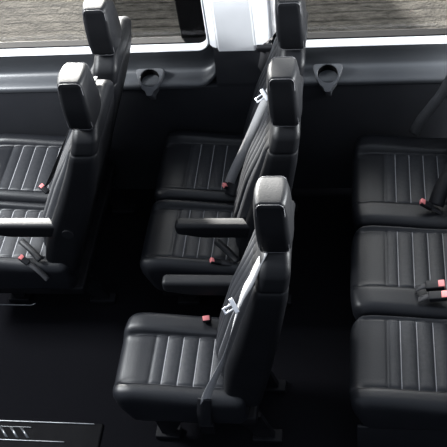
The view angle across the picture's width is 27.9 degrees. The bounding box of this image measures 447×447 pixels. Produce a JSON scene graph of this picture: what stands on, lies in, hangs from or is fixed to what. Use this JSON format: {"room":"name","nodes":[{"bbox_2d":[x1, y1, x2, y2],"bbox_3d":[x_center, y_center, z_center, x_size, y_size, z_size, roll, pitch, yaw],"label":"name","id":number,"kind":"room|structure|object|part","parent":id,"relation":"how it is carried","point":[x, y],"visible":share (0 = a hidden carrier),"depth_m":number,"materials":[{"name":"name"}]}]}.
{"room":"vehicle interior","nodes":[
{"label":"vehicle interior","id":0,"kind":"room"},
{"bbox_2d":[0,188,362,446],"bbox_3d":[-0.111,0.415,4.453,4.800,0.040,1.750,0,49,9],"label":"floor","id":1,"kind":"structure","parent":0,"point":[60,354],"depth_m":4.33,"materials":[{"name":"black carpet"}]},
{"bbox_2d":[0,420,103,446],"bbox_3d":[-1.117,1.021,4.048,1.140,0.038,0.305,0,49,9],"label":"trim","id":2,"kind":"structure","parent":1,"relation":"on","point":[13,433],"depth_m":4.04,"materials":[{"name":"black plastic"}]},
{"bbox_2d":[0,0,136,305],"bbox_3d":[-0.858,-0.309,4.202,0.931,1.462,0.941,0,49,9],"label":"passenger seat","id":3,"kind":"object","parent":1,"relation":"on","point":[56,192],"visible":1,"depth_m":4.06,"materials":[{"name":"leather"}]},
{"bbox_3d":[-1.050,0.392,4.382,0.287,0.021,0.007,0,49,9],"label":"frame rail","id":4,"kind":"part","parent":3,"relation":"part of","materials":[{"name":"metal"}]},
{"bbox_3d":[-0.867,0.019,4.022,0.440,0.085,0.058,0,49,9],"label":"armrest","id":5,"kind":"part","parent":3,"relation":"part of","materials":[{"name":"black leather"}]},
{"bbox_2d":[0,201,89,288],"bbox_3d":[-0.993,0.101,4.362,0.615,0.234,0.422,0,49,9],"label":"seat cushion","id":6,"kind":"object","parent":3,"relation":"on","point":[21,258],"depth_m":4.23,"materials":[{"name":"leather"}]},
{"bbox_2d":[0,133,107,218],"bbox_3d":[-0.947,-0.238,4.656,0.615,0.234,0.475,0,49,9],"label":"seat cushion","id":7,"kind":"object","parent":3,"relation":"on","point":[27,161],"depth_m":4.62,"materials":[{"name":"leather"}]},
{"bbox_3d":[-0.647,-0.204,3.999,0.432,0.895,0.420,0,49,9],"label":"backrest","id":8,"kind":"part","parent":3,"relation":"part of","materials":[{"name":"black leather"}]},
{"bbox_3d":[-0.602,-0.531,4.282,0.431,0.895,0.430,0,49,9],"label":"backrest","id":9,"kind":"part","parent":3,"relation":"part of","materials":[{"name":"black leather"}]},
{"bbox_2d":[113,176,294,443],"bbox_3d":[-0.089,0.354,3.493,0.808,1.462,0.513,0,49,9],"label":"passenger seat","id":10,"kind":"object","parent":1,"relation":"on","point":[208,371],"visible":1,"depth_m":3.60,"materials":[{"name":"leather"}]},
{"bbox_2d":[113,312,248,423],"bbox_3d":[-0.161,0.605,3.786,0.552,0.234,0.435,0,49,9],"label":"seat cushion","id":11,"kind":"object","parent":10,"relation":"on","point":[167,362],"depth_m":3.69,"materials":[{"name":"leather"}]},
{"bbox_3d":[-0.045,0.252,3.686,0.412,0.085,0.058,0,49,9],"label":"armrest","id":12,"kind":"part","parent":10,"relation":"part of","materials":[{"name":"black leather"}]},
{"bbox_3d":[0.023,0.291,3.084,0.046,0.044,0.055,-25,50,-13],"label":"latch plate","id":13,"kind":"part","parent":10,"relation":"part of","materials":[{"name":"metal"}]},
{"bbox_3d":[0.118,0.308,3.425,0.341,0.895,0.400,0,49,9],"label":"backrest","id":14,"kind":"part","parent":10,"relation":"part of","materials":[{"name":"black leather"}]},
{"bbox_2d":[140,0,307,306],"bbox_3d":[0.005,-0.324,4.080,0.788,1.462,0.900,0,49,9],"label":"passenger seat","id":15,"kind":"object","parent":1,"relation":"on","point":[201,221],"visible":0.81,"depth_m":4.04,"materials":[{"name":"leather"}]},
{"bbox_2d":[140,199,239,290],"bbox_3d":[-0.093,0.102,4.221,0.552,0.234,0.422,0,49,9],"label":"seat cushion","id":16,"kind":"object","parent":15,"relation":"on","point":[165,251],"depth_m":4.12,"materials":[{"name":"leather"}]},
{"bbox_2d":[154,131,242,202],"bbox_3d":[-0.046,-0.237,4.515,0.552,0.234,0.475,0,49,9],"label":"seat cushion","id":17,"kind":"object","parent":15,"relation":"on","point":[195,165],"depth_m":4.46,"materials":[{"name":"leather"}]},
{"bbox_3d":[-0.008,0.019,3.887,0.402,0.085,0.058,0,49,9],"label":"armrest","id":18,"kind":"part","parent":15,"relation":"part of","materials":[{"name":"black leather"}]},
{"bbox_3d":[0.156,-0.519,3.701,0.046,0.045,0.055,-26,50,-14],"label":"latch plate","id":19,"kind":"part","parent":15,"relation":"part of","materials":[{"name":"metal"}]},
{"bbox_3d":[0.188,-0.203,3.868,0.342,0.895,0.420,0,49,9],"label":"backrest","id":20,"kind":"part","parent":15,"relation":"part of","materials":[{"name":"black leather"}]},
{"bbox_3d":[0.233,-0.530,4.151,0.341,0.895,0.430,0,49,9],"label":"backrest","id":21,"kind":"part","parent":15,"relation":"part of","materials":[{"name":"black leather"}]},
{"bbox_2d":[349,75,446,446],"bbox_3d":[0.919,-0.052,3.696,0.793,1.462,1.527,0,49,9],"label":"passenger seat","id":22,"kind":"object","parent":1,"relation":"on","point":[398,348],"visible":1,"depth_m":3.80,"materials":[{"name":"leather"}]},
{"bbox_2d":[349,315,446,430],"bbox_3d":[0.793,0.602,3.639,0.562,0.234,0.446,0,49,9],"label":"seat cushion","id":23,"kind":"object","parent":22,"relation":"on","point":[398,363],"depth_m":3.57,"materials":[{"name":"leather"}]},
{"bbox_2d":[350,225,446,319],"bbox_3d":[0.841,0.248,3.945,0.562,0.234,0.486,0,49,9],"label":"seat cushion","id":24,"kind":"object","parent":22,"relation":"on","point":[390,264],"depth_m":3.89,"materials":[{"name":"leather"}]},
{"bbox_2d":[352,135,446,230],"bbox_3d":[0.896,-0.158,4.297,0.562,0.234,0.585,0,49,9],"label":"seat cushion","id":25,"kind":"object","parent":22,"relation":"on","point":[391,175],"depth_m":4.24,"materials":[{"name":"leather"}]},
{"bbox_3d":[0.812,0.875,3.659,0.530,0.180,0.015,0,49,9],"label":"skirt panel","id":26,"kind":"part","parent":22,"relation":"part of","materials":[{"name":"black plastic"}]},
{"bbox_2d":[0,40,446,188],"bbox_3d":[-0.078,-0.558,4.658,4.800,0.930,0.173,0,49,9],"label":"wall","id":27,"kind":"structure","parent":0,"point":[330,127],"depth_m":4.49,"materials":[{"name":"black plastic"}]},
{"bbox_2d":[0,0,205,48],"bbox_3d":[-1.286,-1.263,4.134,2.383,1.128,0.066,0,49,9],"label":"window","id":28,"kind":"structure","parent":27,"relation":"in","point":[189,12],"depth_m":4.37,"materials":[{"name":"black glass"}]},
{"bbox_3d":[-0.193,-1.278,3.975,0.155,1.120,0.026,0,49,9],"label":"seal post","id":29,"kind":"part","parent":28,"relation":"part of","materials":[{"name":"black rubber"}]},
{"bbox_2d":[0,0,208,56],"bbox_3d":[-1.343,-1.223,4.115,2.469,1.132,0.060,0,49,9],"label":"trim","id":30,"kind":"structure","parent":27,"relation":"attached to","point":[188,46],"depth_m":4.41,"materials":[{"name":"white plastic"}]},
{"bbox_2d":[136,68,165,99],"bbox_3d":[-0.355,-0.691,4.471,0.140,0.162,0.169,0,49,9],"label":"cup holder","id":31,"kind":"object","parent":27,"relation":"attached to","point":[151,92],"visible":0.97,"depth_m":4.43,"materials":[{"name":"grey plastic"}]},
{"bbox_2d":[203,0,275,50],"bbox_3d":[0.030,-1.235,3.871,0.337,1.152,0.107,0,49,9],"label":"trim","id":32,"kind":"structure","parent":27,"relation":"attached to","point":[232,25],"depth_m":4.16,"materials":[{"name":"white plastic"}]},
{"bbox_2d":[213,36,273,86],"bbox_3d":[0.104,-0.796,4.357,0.277,0.201,0.168,0,49,9],"label":"panel","id":33,"kind":"object","parent":27,"relation":"attached to","point":[233,68],"visible":0.53,"depth_m":4.32,"materials":[{"name":"black plastic"}]},
{"bbox_2d":[256,44,272,71],"bbox_3d":[0.142,-0.636,4.446,0.260,0.594,0.036,0,49,9],"label":"belt","id":34,"kind":"object","parent":33,"relation":"hanging from","point":[264,49],"visible":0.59,"depth_m":4.24,"materials":[{"name":"fabric"}]},
{"bbox_2d":[313,64,342,95],"bbox_3d":[0.504,-0.691,4.336,0.140,0.162,0.169,0,49,9],"label":"cup holder","id":35,"kind":"object","parent":27,"relation":"attached to","point":[327,87],"visible":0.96,"depth_m":4.29,"materials":[{"name":"grey plastic"}]},
{"bbox_2d":[273,28,446,39],"bbox_3d":[0.649,-1.256,3.824,0.983,1.128,0.049,0,49,9],"label":"window frame","id":36,"kind":"structure","parent":27,"relation":"in","point":[436,31],"depth_m":4.23,"materials":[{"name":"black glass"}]},
{"bbox_2d":[306,35,446,47],"bbox_3d":[1.190,-1.221,3.717,2.004,1.132,0.060,0,49,9],"label":"trim","id":37,"kind":"structure","parent":27,"relation":"attached to","point":[413,40],"depth_m":4.21,"materials":[{"name":"white plastic"}]},
{"bbox_2d":[0,0,446,41],"bbox_3d":[3.419,-18.926,21.697,80.000,0.001,49.920,0,49,9],"label":"ground","id":38,"kind":"structure","parent":0,"point":[20,20],"depth_m":6.87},
{"bbox_2d":[26,28,433,49],"bbox_3d":[-0.058,-0.569,4.790,4.800,1.045,0.020,0,49,9],"label":"wall","id":39,"kind":"structure","parent":0,"point":[430,28],"depth_m":4.35,"materials":[{"name":"black plastic"}]}
]}

